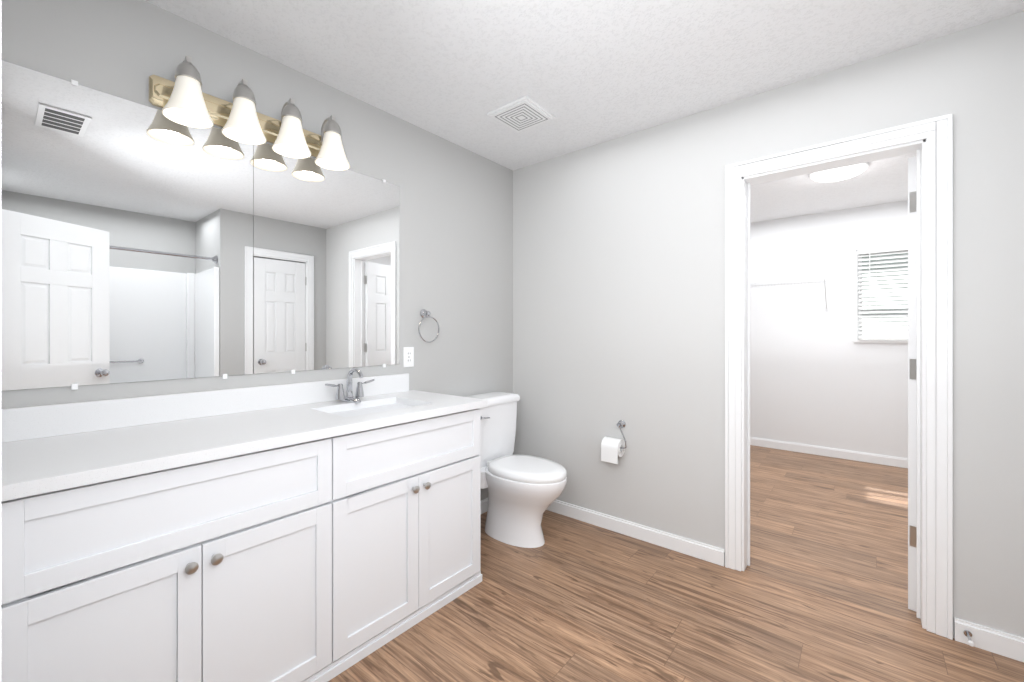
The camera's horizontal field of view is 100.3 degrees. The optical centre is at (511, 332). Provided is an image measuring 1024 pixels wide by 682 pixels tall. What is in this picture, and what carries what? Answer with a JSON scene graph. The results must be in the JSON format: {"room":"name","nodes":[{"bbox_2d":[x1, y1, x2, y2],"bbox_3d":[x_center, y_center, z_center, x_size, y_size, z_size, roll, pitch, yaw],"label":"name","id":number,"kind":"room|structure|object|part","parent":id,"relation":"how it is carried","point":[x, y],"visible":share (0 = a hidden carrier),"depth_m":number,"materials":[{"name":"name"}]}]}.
{"room":"bathroom","nodes":[
{"label":"bathroom","id":0,"kind":"room"},
{"bbox_2d":[1,0,512,499],"bbox_3d":[-0.827,0.010,2.267,0.120,2.440,2.714,0,0,40],"label":"wall","id":1,"kind":"structure","parent":0,"point":[455,240],"depth_m":2.29,"materials":[{"name":"grey paint"}]},
{"bbox_2d":[1,60,398,390],"bbox_3d":[-1.097,-0.324,1.837,0.010,1.021,1.460,0,0,40],"label":"mirror glass","id":2,"kind":"object","parent":1,"relation":"attached to","point":[140,242],"visible":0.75,"depth_m":1.61,"materials":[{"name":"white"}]},
{"bbox_2d":[148,55,349,170],"bbox_3d":[-1.021,-0.894,1.779,0.201,0.230,0.726,0,0,40],"label":"sconce","id":3,"kind":"object","parent":1,"relation":"attached to","point":[183,99],"visible":1,"depth_m":1.70,"materials":[{"name":"white glass"}]},
{"bbox_2d":[403,347,413,366],"bbox_3d":[-0.592,0.138,2.451,0.008,0.114,0.070,0,0,40],"label":"electrical outlet plate","id":4,"kind":"object","parent":1,"relation":"attached to","point":[408,356],"visible":1,"depth_m":2.45,"materials":[{"name":"white plastic"}]},
{"bbox_2d":[418,309,438,342],"bbox_3d":[-0.500,-0.042,2.526,0.054,0.198,0.156,0,0,40],"label":"towel ring","id":5,"kind":"object","parent":1,"relation":"attached to","point":[424,313],"visible":1,"depth_m":2.52,"materials":[{"name":"silver metal"}]},
{"bbox_2d":[481,498,487,513],"bbox_3d":[-0.292,1.188,2.811,0.014,0.085,0.866,0,0,39],"label":"baseboard","id":6,"kind":"structure","parent":1,"relation":"attached to","point":[484,503],"depth_m":2.93,"materials":[{"name":"white wood"}]},
{"bbox_2d":[145,0,1023,222],"bbox_3d":[1.519,-1.235,2.173,3.860,0.050,5.554,0,0,40],"label":"ceiling","id":7,"kind":"structure","parent":0,"point":[587,73],"depth_m":1.85,"materials":[{"name":"white paint"}]},
{"bbox_2d":[487,96,554,132],"bbox_3d":[0.053,-1.201,2.367,0.270,0.018,0.270,0,0,40],"label":"ceiling vent","id":8,"kind":"object","parent":7,"relation":"in","point":[522,114],"visible":1,"depth_m":2.34,"materials":[{"name":"white plastic"}]},
{"bbox_2d":[809,162,868,181],"bbox_3d":[2.409,-1.177,3.159,0.356,0.067,0.356,0,0,40],"label":"closet ceiling light","id":9,"kind":"object","parent":7,"relation":"attached to","point":[838,174],"visible":0.77,"depth_m":3.10,"materials":[{"name":"white"}]},
{"bbox_2d":[328,445,1023,681],"bbox_3d":[1.205,1.255,1.320,4.460,0.050,7.270,0,0,40],"label":"floor","id":10,"kind":"structure","parent":0,"point":[816,590],"depth_m":1.90,"materials":[{"name":"wood"}]},
{"bbox_2d":[1,412,336,681],"bbox_3d":[-1.101,0.797,1.395,0.561,0.869,0.777,0,0,40],"label":"base cabinet","id":11,"kind":"object","parent":10,"relation":"on","point":[322,531],"depth_m":1.19,"materials":[{"name":"white wood"}]},
{"bbox_2d":[1,373,487,503],"bbox_3d":[-0.842,0.296,1.691,0.585,0.133,1.561,0,0,40],"label":"countertop","id":12,"kind":"structure","parent":11,"relation":"on","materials":[{"name":"stone"}]},
{"bbox_2d":[325,368,374,402],"bbox_3d":[-0.777,0.248,2.066,0.194,0.164,0.254,0,0,40],"label":"vanity faucet","id":13,"kind":"object","parent":12,"relation":"on","point":[349,390],"depth_m":2.07,"materials":[{"name":"silver metal"}]},
{"bbox_2d":[281,392,487,674],"bbox_3d":[-0.607,0.797,1.994,0.561,0.869,0.775,0,0,40],"label":"base cabinet","id":14,"kind":"object","parent":10,"relation":"on","point":[409,464],"depth_m":1.77,"materials":[{"name":"white wood"}]},
{"bbox_2d":[463,391,566,547],"bbox_3d":[0.007,0.818,2.612,0.727,0.824,0.480,0,0,40],"label":"toilet","id":15,"kind":"object","parent":10,"relation":"on","point":[525,492],"visible":0.85,"depth_m":2.50,"materials":[{"name":"white ceramic"}]},
{"bbox_3d":[-0.170,0.510,2.588,0.025,0.024,0.082,0,0,40],"label":"lever","id":16,"kind":"part","parent":15,"relation":"part of","materials":[{"name":"silver metal"}]},
{"bbox_3d":[0.097,0.803,2.538,0.491,0.044,0.368,0,0,40],"label":"toilet seat","id":17,"kind":"part","parent":15,"relation":"part of","materials":[{"name":"white plastic"}]},
{"bbox_2d":[513,11,1023,637],"bbox_3d":[1.441,0.010,2.078,3.860,2.440,0.120,0,0,40],"label":"wall","id":18,"kind":"structure","parent":0,"point":[617,279],"depth_m":2.33,"materials":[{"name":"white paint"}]},
{"bbox_2d":[601,420,626,463],"bbox_3d":[0.628,0.658,2.606,0.154,0.244,0.104,0,0,40],"label":"toilet paper holder","id":19,"kind":"object","parent":18,"relation":"attached to","point":[612,450],"visible":1,"depth_m":2.58,"materials":[{"name":"white paper"}]},
{"bbox_2d":[546,500,724,565],"bbox_3d":[0.561,1.188,2.717,1.450,0.085,0.014,0,0,39],"label":"baseboard","id":20,"kind":"structure","parent":18,"relation":"attached to","point":[703,551],"depth_m":2.53,"materials":[{"name":"white wood"}]},
{"bbox_2d":[725,114,952,639],"bbox_3d":[1.491,0.176,2.037,0.838,2.112,0.156,0,0,40],"label":"trim","id":21,"kind":"structure","parent":18,"relation":"attached to","point":[929,142],"depth_m":1.80,"materials":[{"name":"white wood"}]},
{"bbox_2d":[908,156,915,611],"bbox_3d":[2.047,0.225,2.078,0.214,2.013,0.661,0,0,40],"label":"door","id":22,"kind":"structure","parent":18,"relation":"in","point":[911,383],"depth_m":1.89,"materials":[{"name":"white wood"}]},
{"bbox_2d":[954,617,1023,661],"bbox_3d":[1.967,1.188,1.538,0.520,0.085,0.044,0,0,39],"label":"baseboard","id":23,"kind":"structure","parent":18,"relation":"attached to","point":[1008,645],"depth_m":1.65,"materials":[{"name":"white wood"}]},
{"bbox_2d":[963,630,974,646],"bbox_3d":[1.773,1.185,1.655,0.024,0.024,0.081,0,0,40],"label":"door stop","id":24,"kind":"object","parent":23,"relation":"attached to","point":[967,633],"visible":1,"depth_m":1.67,"materials":[{"name":"silver metal"}]},
{"bbox_2d":[750,200,907,458],"bbox_3d":[3.182,0.010,4.324,3.690,2.440,0.120,0,0,39],"label":"wall","id":25,"kind":"structure","parent":0,"point":[819,377],"depth_m":4.27,"materials":[{"name":"white paint"}]},
{"bbox_2d":[750,278,827,310],"bbox_3d":[2.387,-0.372,4.704,1.740,0.305,0.304,0,0,40],"label":"wire closet shelf","id":26,"kind":"object","parent":25,"relation":"attached to","point":[784,283],"visible":0.38,"depth_m":4.26,"materials":[{"name":"white metal"}]},
{"bbox_2d":[750,437,907,467],"bbox_3d":[3.139,1.188,4.272,3.450,0.085,0.014,0,0,39],"label":"baseboard","id":27,"kind":"structure","parent":25,"relation":"attached to","point":[852,455],"depth_m":4.22,"materials":[{"name":"white wood"}]},
{"bbox_2d":[853,245,907,342],"bbox_3d":[3.702,-0.356,3.878,0.940,0.892,0.145,0,0,40],"label":"window","id":28,"kind":"structure","parent":25,"relation":"in","point":[881,341],"depth_m":4.12,"materials":[{"name":"white plastic"}]},
{"bbox_2d":[858,246,907,339],"bbox_3d":[3.650,-0.363,3.814,0.870,0.850,0.062,0,0,40],"label":"window blinds","id":29,"kind":"object","parent":28,"relation":"attached to","point":[870,327],"visible":0.44,"depth_m":3.98,"materials":[{"name":"white plastic"}]},
{"bbox_3d":[-0.564,0.010,0.369,2.940,2.440,0.120,0,0,39],"label":"wall","id":30,"kind":"structure","parent":0,"visible":0},
{"bbox_2d":[0,0,0,681],"bbox_3d":[-0.167,0.175,0.042,0.828,2.113,0.156,0,0,40],"label":"door frame","id":31,"kind":"structure","parent":30,"relation":"attached to","point":[0,340],"depth_m":0.36,"materials":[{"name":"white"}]},
{"label":"outside","id":32,"kind":"structure","parent":0,"visible":0},
{"bbox_2d":[862,253,907,325],"bbox_3d":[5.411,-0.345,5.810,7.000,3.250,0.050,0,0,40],"label":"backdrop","id":33,"kind":"structure","parent":32,"point":[886,284],"depth_m":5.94,"materials":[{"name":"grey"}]}
]}

